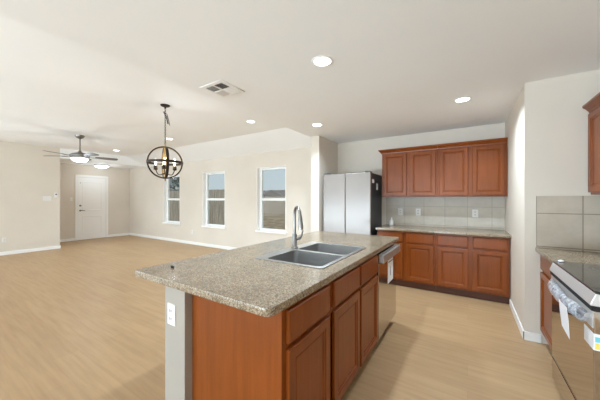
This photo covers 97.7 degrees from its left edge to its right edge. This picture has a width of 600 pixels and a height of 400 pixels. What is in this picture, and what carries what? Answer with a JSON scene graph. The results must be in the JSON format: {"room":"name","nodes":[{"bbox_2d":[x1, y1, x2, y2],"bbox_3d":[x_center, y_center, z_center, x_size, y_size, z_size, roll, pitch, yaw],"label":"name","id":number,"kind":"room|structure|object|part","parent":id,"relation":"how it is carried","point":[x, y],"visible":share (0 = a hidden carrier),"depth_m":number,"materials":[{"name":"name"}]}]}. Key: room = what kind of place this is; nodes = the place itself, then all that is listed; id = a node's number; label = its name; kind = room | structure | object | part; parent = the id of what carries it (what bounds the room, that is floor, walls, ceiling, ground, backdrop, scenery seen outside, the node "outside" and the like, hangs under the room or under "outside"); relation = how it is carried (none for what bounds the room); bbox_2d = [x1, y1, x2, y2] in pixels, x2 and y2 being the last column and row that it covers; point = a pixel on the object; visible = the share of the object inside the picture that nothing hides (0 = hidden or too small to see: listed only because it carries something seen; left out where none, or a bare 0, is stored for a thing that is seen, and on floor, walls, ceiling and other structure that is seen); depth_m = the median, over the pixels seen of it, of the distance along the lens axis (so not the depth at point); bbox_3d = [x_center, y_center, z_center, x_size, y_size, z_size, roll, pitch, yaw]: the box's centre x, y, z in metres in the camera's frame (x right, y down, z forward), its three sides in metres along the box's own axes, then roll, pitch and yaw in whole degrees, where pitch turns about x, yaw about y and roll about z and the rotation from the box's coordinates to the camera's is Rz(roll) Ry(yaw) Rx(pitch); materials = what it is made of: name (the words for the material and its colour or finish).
{"room":"kitchen","nodes":[
{"label":"kitchen","id":0,"kind":"room"},
{"bbox_2d":[0,141,59,251],"bbox_3d":[-8.967,-0.019,3.341,0.150,2.709,8.970,0,0,33],"label":"wall","id":1,"kind":"structure","parent":0,"point":[27,175],"depth_m":6.57,"materials":[{"name":"beige paint"}]},
{"bbox_2d":[0,245,60,255],"bbox_3d":[-8.894,1.294,3.303,0.014,0.082,8.984,0,0,33],"label":"baseboard","id":2,"kind":"structure","parent":1,"relation":"attached to","point":[59,246],"depth_m":6.58,"materials":[{"name":"white paint"}]},
{"bbox_2d":[43,196,50,200],"bbox_3d":[-6.622,-0.015,6.862,0.009,0.120,0.165,0,0,33],"label":"light switch","id":3,"kind":"object","parent":1,"relation":"attached to","point":[45,198],"visible":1,"depth_m":6.86,"materials":[{"name":"white plastic"}]},
{"bbox_2d":[60,163,129,239],"bbox_3d":[-7.066,0.116,8.766,0.150,2.439,2.439,0,0,33],"label":"wall","id":4,"kind":"structure","parent":0,"point":[118,179],"depth_m":9.18,"materials":[{"name":"beige paint"}]},
{"bbox_2d":[60,238,74,241],"bbox_3d":[-7.402,1.294,8.088,0.014,0.082,0.714,0,0,33],"label":"baseboard","id":5,"kind":"structure","parent":4,"relation":"attached to","point":[71,239],"depth_m":8.22,"materials":[{"name":"white paint"}]},
{"bbox_2d":[75,175,107,240],"bbox_3d":[-6.936,0.276,8.763,0.072,2.119,0.915,0,0,33],"label":"door","id":6,"kind":"structure","parent":4,"relation":"in","point":[91,192],"depth_m":8.76,"materials":[{"name":"white paint"}]},
{"bbox_2d":[108,233,128,236],"bbox_3d":[-6.526,1.294,9.459,0.014,0.082,0.689,0,0,33],"label":"baseboard","id":7,"kind":"structure","parent":4,"relation":"attached to","point":[121,234],"depth_m":9.43,"materials":[{"name":"white paint"}]},
{"bbox_2d":[165,286,191,399],"bbox_3d":[-0.120,0.901,2.356,0.186,0.868,2.140,0,0,33],"label":"wall","id":8,"kind":"structure","parent":0,"point":[178,338],"depth_m":1.43,"materials":[{"name":"grey paint"}]},
{"bbox_2d":[168,302,175,325],"bbox_3d":[-0.720,0.645,1.463,0.072,0.118,0.009,0,0,33],"label":"outlet","id":9,"kind":"object","parent":8,"relation":"attached to","point":[171,307],"visible":1,"depth_m":1.45,"materials":[{"name":"white plastic"}]},
{"bbox_2d":[0,235,562,399],"bbox_3d":[-4.381,1.385,1.762,12.320,0.100,11.650,0,0,33],"label":"floor","id":10,"kind":"structure","parent":0,"point":[77,322],"depth_m":2.49,"materials":[{"name":"brown wood"}]},
{"bbox_2d":[192,283,329,399],"bbox_3d":[-0.204,0.898,1.459,0.630,0.874,0.453,0,0,33],"label":"base cabinet","id":11,"kind":"object","parent":10,"relation":"on","point":[238,354],"visible":0.8,"depth_m":1.26,"materials":[{"name":"brown wood"}]},
{"bbox_3d":[0.053,0.553,1.295,0.019,0.145,0.395,0,0,33],"label":"drawer","id":12,"kind":"part","parent":11,"relation":"part of","materials":[{"name":"brown wood"}]},
{"bbox_3d":[0.053,0.930,1.295,0.019,0.559,0.395,0,0,33],"label":"door","id":13,"kind":"part","parent":11,"relation":"part of","materials":[{"name":"brown wood"}]},
{"bbox_2d":[323,171,381,234],"bbox_3d":[0.943,0.442,4.661,0.838,1.779,0.670,0,0,33],"label":"refrigerator","id":14,"kind":"object","parent":10,"relation":"on","point":[352,202],"visible":0.66,"depth_m":4.37,"materials":[{"name":"grey metal"}]},
{"bbox_3d":[0.598,0.421,4.522,0.406,1.698,0.064,0,0,33],"label":"door","id":15,"kind":"part","parent":14,"relation":"part of","materials":[{"name":"silver metal"}]},
{"bbox_3d":[0.954,0.421,4.294,0.424,1.698,0.064,0,0,33],"label":"door","id":16,"kind":"part","parent":14,"relation":"part of","materials":[{"name":"silver metal"}]},
{"bbox_2d":[329,254,377,399],"bbox_3d":[0.169,0.897,2.044,0.632,0.876,0.928,0,0,33],"label":"base cabinet","id":17,"kind":"object","parent":10,"relation":"on","point":[353,313],"visible":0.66,"depth_m":1.78,"materials":[{"name":"brown wood"}]},
{"bbox_2d":[135,231,398,316],"bbox_3d":[0.057,0.440,2.232,1.034,0.036,2.263,0,0,33],"label":"countertop","id":18,"kind":"structure","parent":17,"relation":"on","point":[235,278],"depth_m":1.48,"materials":[{"name":"stone"}]},
{"bbox_2d":[291,206,303,248],"bbox_3d":[-0.025,0.236,2.162,0.107,0.359,0.186,0,0,2],"label":"faucet","id":19,"kind":"object","parent":18,"relation":"on","point":[295,238],"visible":1,"depth_m":2.21,"materials":[{"name":"silver metal"}]},
{"bbox_3d":[-0.023,0.186,2.164,0.025,0.259,0.157,0,0,-21],"label":"spout","id":20,"kind":"part","parent":19,"relation":"part of","materials":[{"name":"silver metal"}]},
{"bbox_2d":[255,242,365,268],"bbox_3d":[0.121,0.519,2.065,0.554,0.206,0.824,0,0,33],"label":"sink","id":21,"kind":"object","parent":18,"relation":"in","point":[318,255],"visible":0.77,"depth_m":2.08,"materials":[{"name":"silver metal"}]},
{"bbox_3d":[0.041,0.520,1.876,0.438,0.203,0.371,0,0,33],"label":"bowl","id":22,"kind":"part","parent":21,"relation":"part of","materials":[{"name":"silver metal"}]},
{"bbox_3d":[0.257,0.520,2.215,0.438,0.203,0.377,0,0,33],"label":"bowl","id":23,"kind":"part","parent":21,"relation":"part of","materials":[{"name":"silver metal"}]},
{"bbox_3d":[0.306,0.553,1.689,0.019,0.145,0.420,0,0,33],"label":"drawer","id":24,"kind":"part","parent":17,"relation":"part of","materials":[{"name":"brown wood"}]},
{"bbox_3d":[0.306,0.930,1.689,0.019,0.559,0.420,0,0,33],"label":"door","id":25,"kind":"part","parent":17,"relation":"part of","materials":[{"name":"brown wood"}]},
{"bbox_3d":[0.548,0.553,2.069,0.019,0.145,0.420,0,0,33],"label":"drawer","id":26,"kind":"part","parent":17,"relation":"part of","materials":[{"name":"brown wood"}]},
{"bbox_3d":[0.548,0.930,2.069,0.019,0.559,0.420,0,0,33],"label":"door","id":27,"kind":"part","parent":17,"relation":"part of","materials":[{"name":"brown wood"}]},
{"bbox_2d":[377,244,399,339],"bbox_3d":[0.640,0.899,2.697,0.613,0.871,0.665,0,0,33],"label":"dishwasher","id":28,"kind":"object","parent":10,"relation":"on","point":[386,273],"visible":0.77,"depth_m":2.49,"materials":[{"name":"silver metal"}]},
{"bbox_3d":[0.845,0.509,2.572,0.052,0.051,0.645,0,0,33],"label":"control panel","id":29,"kind":"part","parent":28,"relation":"part of","materials":[{"name":"silver metal"}]},
{"bbox_3d":[0.883,0.525,2.548,0.043,0.074,0.653,0,0,33],"label":"handle","id":30,"kind":"part","parent":28,"relation":"part of","materials":[{"name":"silver metal"}]},
{"bbox_2d":[377,230,435,291],"bbox_3d":[1.737,0.911,4.201,0.831,0.848,0.620,0,0,33],"label":"base cabinet","id":31,"kind":"object","parent":10,"relation":"on","point":[416,258],"visible":0.6,"depth_m":3.87,"materials":[{"name":"brown wood"}]},
{"bbox_3d":[1.400,0.580,4.059,0.364,0.145,0.019,0,0,33],"label":"drawer","id":32,"kind":"part","parent":31,"relation":"part of","materials":[{"name":"brown wood"}]},
{"bbox_3d":[1.400,0.944,4.059,0.364,0.533,0.019,0,0,33],"label":"door","id":33,"kind":"part","parent":31,"relation":"part of","materials":[{"name":"brown wood"}]},
{"bbox_3d":[1.751,0.580,3.835,0.364,0.145,0.019,0,0,33],"label":"drawer","id":34,"kind":"part","parent":31,"relation":"part of","materials":[{"name":"brown wood"}]},
{"bbox_3d":[1.751,0.944,3.835,0.364,0.533,0.019,0,0,33],"label":"door","id":35,"kind":"part","parent":31,"relation":"part of","materials":[{"name":"brown wood"}]},
{"bbox_2d":[375,224,510,237],"bbox_3d":[2.084,0.468,3.976,1.692,0.036,0.661,0,0,33],"label":"countertop","id":36,"kind":"structure","parent":31,"relation":"on","point":[407,228],"depth_m":3.76,"materials":[{"name":"stone"}]},
{"bbox_2d":[436,233,509,303],"bbox_3d":[2.439,0.911,3.752,0.831,0.848,0.620,0,0,33],"label":"base cabinet","id":37,"kind":"object","parent":10,"relation":"on","point":[478,267],"visible":0.91,"depth_m":3.50,"materials":[{"name":"brown wood"}]},
{"bbox_3d":[2.102,0.580,3.611,0.364,0.145,0.019,0,0,33],"label":"drawer","id":38,"kind":"part","parent":37,"relation":"part of","materials":[{"name":"brown wood"}]},
{"bbox_3d":[2.102,0.944,3.611,0.364,0.533,0.019,0,0,33],"label":"door","id":39,"kind":"part","parent":37,"relation":"part of","materials":[{"name":"brown wood"}]},
{"bbox_3d":[2.452,0.580,3.387,0.364,0.145,0.019,0,0,33],"label":"drawer","id":40,"kind":"part","parent":37,"relation":"part of","materials":[{"name":"brown wood"}]},
{"bbox_3d":[2.452,0.944,3.387,0.364,0.533,0.019,0,0,33],"label":"door","id":41,"kind":"part","parent":37,"relation":"part of","materials":[{"name":"brown wood"}]},
{"bbox_2d":[540,255,551,349],"bbox_3d":[2.322,0.912,1.989,0.640,0.845,0.640,0,0,33],"label":"base cabinet","id":42,"kind":"object","parent":10,"relation":"on","point":[545,276],"visible":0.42,"depth_m":2.27,"materials":[{"name":"brown wood"}]},
{"bbox_3d":[2.061,0.578,2.157,0.019,0.135,0.618,0,0,33],"label":"drawer","id":43,"kind":"part","parent":42,"relation":"part of","materials":[{"name":"brown wood"}]},
{"bbox_2d":[535,248,599,264],"bbox_3d":[2.317,0.471,1.992,0.688,0.036,0.654,0,0,33],"label":"countertop","id":44,"kind":"structure","parent":42,"relation":"on","point":[586,257],"depth_m":2.10,"materials":[{"name":"stone"}]},
{"bbox_2d":[548,260,599,399],"bbox_3d":[1.893,0.891,1.427,0.763,0.889,0.760,0,0,33],"label":"range","id":45,"kind":"object","parent":10,"relation":"on","point":[576,359],"visible":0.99,"depth_m":1.50,"materials":[{"name":"silver metal"}]},
{"bbox_2d":[559,300,569,338],"bbox_3d":[1.438,0.652,1.425,0.013,0.165,0.150,0,0,33],"label":"paper tag","id":46,"kind":"object","parent":45,"relation":"hanging from","point":[563,309],"visible":1,"depth_m":1.42,"materials":[{"name":"white paper"}]},
{"bbox_3d":[1.653,1.218,1.581,0.042,0.163,0.755,0,0,33],"label":"drawer","id":47,"kind":"part","parent":45,"relation":"part of","materials":[{"name":"grey mirror"}]},
{"bbox_3d":[1.587,0.581,1.576,0.057,0.026,0.623,0,0,33],"label":"handle","id":48,"kind":"part","parent":45,"relation":"part of","materials":[{"name":"silver metal"}]},
{"bbox_3d":[1.646,0.492,1.584,0.056,0.061,0.758,0,0,33],"label":"control panel","id":49,"kind":"part","parent":45,"relation":"part of","materials":[{"name":"silver metal"}]},
{"bbox_2d":[553,260,599,293],"bbox_3d":[1.926,0.454,1.406,0.686,0.014,0.760,0,0,33],"label":"cooktop","id":50,"kind":"object","parent":45,"relation":"in","point":[587,276],"depth_m":1.57,"materials":[{"name":"black ceramic"}]},
{"bbox_2d":[595,343,599,349],"bbox_3d":[1.452,0.715,1.259,0.046,0.030,0.001,0,0,33],"label":"print","id":51,"kind":"object","parent":45,"relation":"attached to","point":[597,345],"depth_m":1.27,"materials":[{"name":"yellow paper"}]},
{"bbox_2d":[0,0,599,168],"bbox_3d":[-4.381,-1.286,1.762,12.320,0.478,11.650,0,0,33],"label":"ceiling","id":52,"kind":"structure","parent":0,"point":[102,71],"depth_m":2.27,"materials":[{"name":"white paint"}]},
{"bbox_2d":[43,134,117,161],"bbox_3d":[-4.717,-1.084,5.655,1.282,0.582,1.314,0,0,33],"label":"ceiling fan","id":53,"kind":"object","parent":52,"relation":"hanging from","point":[79,156],"visible":1,"depth_m":5.60,"materials":[{"name":"silver metal"}]},
{"bbox_3d":[-4.758,-0.834,5.665,0.300,0.082,0.300,0,0,33],"label":"lamp shade","id":54,"kind":"part","parent":53,"relation":"part of","materials":[{"name":"white glass"}]},
{"bbox_3d":[-4.343,-0.920,5.444,0.420,0.037,0.140,0,0,28],"label":"blade","id":55,"kind":"part","parent":53,"relation":"part of","materials":[{"name":"grey"}]},
{"bbox_3d":[-4.420,-0.920,5.991,0.420,0.037,0.140,0,0,-44],"label":"blade","id":56,"kind":"part","parent":53,"relation":"part of","materials":[{"name":"grey"}]},
{"bbox_2d":[94,164,108,167],"bbox_3d":[-6.421,-1.051,8.485,0.410,0.108,0.410,0,0,33],"label":"flush light","id":57,"kind":"object","parent":52,"relation":"attached to","point":[95,165],"visible":0.99,"depth_m":8.36,"materials":[{"name":"white glass"}]},
{"bbox_2d":[146,104,182,180],"bbox_3d":[-1.975,-0.818,3.841,0.484,1.112,0.484,0,0,33],"label":"chandelier","id":58,"kind":"object","parent":52,"relation":"hanging from","point":[165,160],"visible":1,"depth_m":3.80,"materials":[{"name":"brown metal"}]},
{"bbox_2d":[199,80,244,97],"bbox_3d":[-0.779,-1.099,2.634,0.310,0.012,0.310,0,0,33],"label":"ceiling vent","id":59,"kind":"object","parent":52,"relation":"in","point":[221,88],"visible":1,"depth_m":2.62,"materials":[{"name":"white metal"}]},
{"bbox_2d":[312,123,322,126],"bbox_3d":[0.258,-1.101,3.894,0.170,0.008,0.170,0,0,33],"label":"recessed light","id":60,"kind":"object","parent":52,"relation":"in","point":[314,124],"visible":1,"depth_m":3.87,"materials":[{"name":"white paint"}]},
{"bbox_2d":[312,55,332,66],"bbox_3d":[0.179,-1.101,2.099,0.170,0.008,0.170,0,0,33],"label":"recessed light","id":61,"kind":"object","parent":52,"relation":"in","point":[323,60],"visible":1,"depth_m":2.10,"materials":[{"name":"white paint"}]},
{"bbox_2d":[454,96,470,102],"bbox_3d":[1.802,-1.101,2.907,0.170,0.008,0.170,0,0,33],"label":"recessed light","id":62,"kind":"object","parent":52,"relation":"in","point":[461,99],"visible":1,"depth_m":2.90,"materials":[{"name":"white paint"}]},
{"bbox_2d":[130,123,504,247],"bbox_3d":[-1.286,-0.020,6.602,12.320,2.710,0.140,0,0,33],"label":"wall","id":63,"kind":"structure","parent":0,"point":[146,189],"depth_m":6.55,"materials":[{"name":"beige paint"}]},
{"bbox_2d":[163,174,180,224],"bbox_3d":[-4.030,0.019,8.335,0.930,1.548,0.175,0,0,33],"label":"window","id":64,"kind":"structure","parent":63,"relation":"in","point":[166,183],"depth_m":8.55,"materials":[{"name":"white paint"}]},
{"bbox_3d":[-4.045,0.775,8.312,0.930,0.036,0.120,0,0,33],"label":"sill","id":65,"kind":"part","parent":64,"relation":"part of","materials":[{"name":"white paint"}]},
{"bbox_2d":[129,233,234,249],"bbox_3d":[-2.864,1.294,7.519,8.246,0.082,0.014,0,0,33],"label":"baseboard","id":66,"kind":"structure","parent":63,"relation":"attached to","point":[133,234],"depth_m":7.88,"materials":[{"name":"white paint"}]},
{"bbox_2d":[201,171,225,228],"bbox_3d":[-2.353,0.019,7.264,0.970,1.548,0.175,0,0,33],"label":"window","id":67,"kind":"structure","parent":63,"relation":"in","point":[206,198],"depth_m":7.49,"materials":[{"name":"white paint"}]},
{"bbox_3d":[-2.368,0.775,7.240,0.970,0.036,0.120,0,0,33],"label":"sill","id":68,"kind":"part","parent":67,"relation":"part of","materials":[{"name":"white paint"}]},
{"bbox_3d":[-2.328,0.010,7.303,0.742,0.060,0.052,0,0,33],"label":"sash rail","id":69,"kind":"part","parent":67,"relation":"part of","materials":[{"name":"white paint"}]},
{"bbox_2d":[255,165,286,233],"bbox_3d":[-0.651,0.019,6.176,0.930,1.548,0.175,0,0,33],"label":"window","id":70,"kind":"structure","parent":63,"relation":"in","point":[260,199],"depth_m":6.37,"materials":[{"name":"white paint"}]},
{"bbox_3d":[-0.666,0.775,6.152,0.930,0.036,0.120,0,0,33],"label":"sill","id":71,"kind":"part","parent":70,"relation":"part of","materials":[{"name":"white paint"}]},
{"bbox_3d":[-0.626,0.010,6.215,0.702,0.060,0.052,0,0,33],"label":"sash rail","id":72,"kind":"part","parent":70,"relation":"part of","materials":[{"name":"white paint"}]},
{"bbox_2d":[378,144,437,196],"bbox_3d":[1.788,-0.427,4.327,0.882,0.785,0.378,0,0,33],"label":"upper cabinet","id":73,"kind":"object","parent":63,"relation":"attached to","point":[408,171],"visible":0.94,"depth_m":4.16,"materials":[{"name":"brown wood"}]},
{"bbox_3d":[1.554,-0.399,4.300,0.364,0.688,0.019,0,0,33],"label":"door","id":74,"kind":"part","parent":73,"relation":"part of","materials":[{"name":"brown wood"}]},
{"bbox_3d":[1.788,-0.786,4.327,0.882,0.067,0.378,0,0,33],"label":"crown moulding","id":75,"kind":"part","parent":73,"relation":"part of","materials":[{"name":"brown wood"}]},
{"bbox_3d":[1.904,-0.399,4.075,0.364,0.688,0.019,0,0,33],"label":"door","id":76,"kind":"part","parent":73,"relation":"part of","materials":[{"name":"brown wood"}]},
{"bbox_2d":[386,197,504,229],"bbox_3d":[2.258,0.208,4.247,1.680,0.484,0.009,0,0,33],"label":"backsplash","id":77,"kind":"structure","parent":63,"relation":"attached to","point":[456,212],"depth_m":4.17,"materials":[{"name":"grey tile"}]},
{"bbox_2d":[398,208,402,214],"bbox_3d":[1.747,0.220,4.562,0.076,0.120,0.009,0,0,33],"label":"outlet","id":78,"kind":"object","parent":77,"relation":"attached to","point":[400,210],"visible":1,"depth_m":4.56,"materials":[{"name":"white plastic"}]},
{"bbox_2d":[416,208,420,215],"bbox_3d":[1.988,0.220,4.409,0.076,0.120,0.009,0,0,33],"label":"outlet","id":79,"kind":"object","parent":77,"relation":"attached to","point":[418,211],"visible":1,"depth_m":4.40,"materials":[{"name":"white plastic"}]},
{"bbox_2d":[472,209,477,217],"bbox_3d":[2.660,0.220,3.979,0.076,0.120,0.009,0,0,33],"label":"outlet","id":80,"kind":"object","parent":77,"relation":"attached to","point":[474,212],"visible":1,"depth_m":3.98,"materials":[{"name":"white plastic"}]},
{"bbox_2d":[437,137,507,196],"bbox_3d":[2.511,-0.427,3.865,0.831,0.785,0.378,0,0,33],"label":"upper cabinet","id":81,"kind":"object","parent":63,"relation":"attached to","point":[478,168],"visible":1,"depth_m":3.71,"materials":[{"name":"brown wood"}]},
{"bbox_3d":[2.255,-0.399,3.851,0.364,0.688,0.019,0,0,33],"label":"door","id":82,"kind":"part","parent":81,"relation":"part of","materials":[{"name":"brown wood"}]},
{"bbox_3d":[2.423,-0.786,3.727,0.831,0.067,0.050,0,0,33],"label":"crown moulding","id":83,"kind":"part","parent":81,"relation":"part of","materials":[{"name":"brown wood"}]},
{"bbox_3d":[2.606,-0.399,3.627,0.364,0.688,0.019,0,0,33],"label":"door","id":84,"kind":"part","parent":81,"relation":"part of","materials":[{"name":"brown wood"}]},
{"bbox_2d":[311,136,337,231],"bbox_3d":[0.473,0.116,4.931,0.161,2.439,0.779,0,0,33],"label":"wall","id":85,"kind":"structure","parent":0,"point":[324,152],"depth_m":4.63,"materials":[{"name":"beige paint"}]},
{"bbox_2d":[505,69,599,343],"bbox_3d":[3.001,0.116,2.858,1.063,2.439,1.549,0,0,33],"label":"wall","id":86,"kind":"structure","parent":0,"point":[546,126],"depth_m":2.44,"materials":[{"name":"beige paint"}]},
{"bbox_2d":[509,299,523,339],"bbox_3d":[2.377,1.294,2.884,0.014,0.082,0.949,0,0,33],"label":"baseboard","id":87,"kind":"structure","parent":86,"relation":"attached to","point":[516,317],"depth_m":2.81,"materials":[{"name":"white paint"}]},
{"bbox_2d":[523,331,540,342],"bbox_3d":[2.175,1.294,2.458,0.132,0.082,0.014,0,0,33],"label":"baseboard","id":88,"kind":"structure","parent":86,"relation":"attached to","point":[534,337],"depth_m":2.45,"materials":[{"name":"white paint"}]},
{"bbox_2d":[536,196,599,251],"bbox_3d":[2.489,0.213,2.260,0.679,0.480,0.009,0,0,33],"label":"backsplash","id":89,"kind":"structure","parent":86,"relation":"attached to","point":[562,222],"depth_m":2.32,"materials":[{"name":"beige tile"}]},
{"bbox_2d":[582,92,599,194],"bbox_3d":[2.443,-0.421,1.913,0.375,0.768,0.618,0,0,33],"label":"upper cabinet","id":90,"kind":"object","parent":86,"relation":"attached to","point":[592,106],"visible":1,"depth_m":2.16,"materials":[{"name":"brown wood"}]},
{"bbox_3d":[2.306,-0.771,2.001,0.050,0.067,0.618,0,0,33],"label":"crown moulding","id":91,"kind":"part","parent":90,"relation":"part of","materials":[{"name":"brown wood"}]},
{"bbox_3d":[2.318,-0.393,1.993,0.019,0.671,0.596,0,0,33],"label":"door","id":92,"kind":"part","parent":90,"relation":"part of","materials":[{"name":"brown wood"}]},
{"label":"outside","id":93,"kind":"structure","parent":0,"visible":0},
{"bbox_3d":[3.592,1.635,36.253,57.000,0.100,55.040,0,0,33],"label":"yard","id":94,"kind":"structure","parent":93,"visible":0},
{"bbox_2d":[169,177,179,190],"bbox_3d":[-8.453,-0.711,19.186,4.663,4.603,2.766,0,0,33],"label":"tree","id":95,"kind":"object","parent":94,"relation":"on","point":[173,182],"visible":0.14,"depth_m":18.80,"materials":[{"name":"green plant"}]},
{"bbox_2d":[169,189,224,226],"bbox_3d":[-7.222,0.530,16.082,8.505,2.110,0.120,0,0,33],"label":"fence","id":96,"kind":"object","parent":94,"relation":"on","point":[216,207],"visible":0.15,"depth_m":14.50,"materials":[{"name":"brown wood"}]},
{"bbox_2d":[263,196,284,231],"bbox_3d":[-0.526,0.735,11.802,7.200,1.700,0.120,0,0,33],"label":"fence","id":97,"kind":"object","parent":94,"relation":"on","point":[272,210],"visible":0.03,"depth_m":12.15,"materials":[{"name":"beige wood"}]},
{"bbox_2d":[263,190,284,211],"bbox_3d":[-0.121,0.210,32.301,13.800,2.750,8.500,0,0,33],"label":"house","id":98,"kind":"structure","parent":94,"relation":"on","point":[266,193],"depth_m":29.41,"materials":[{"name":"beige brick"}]}
]}

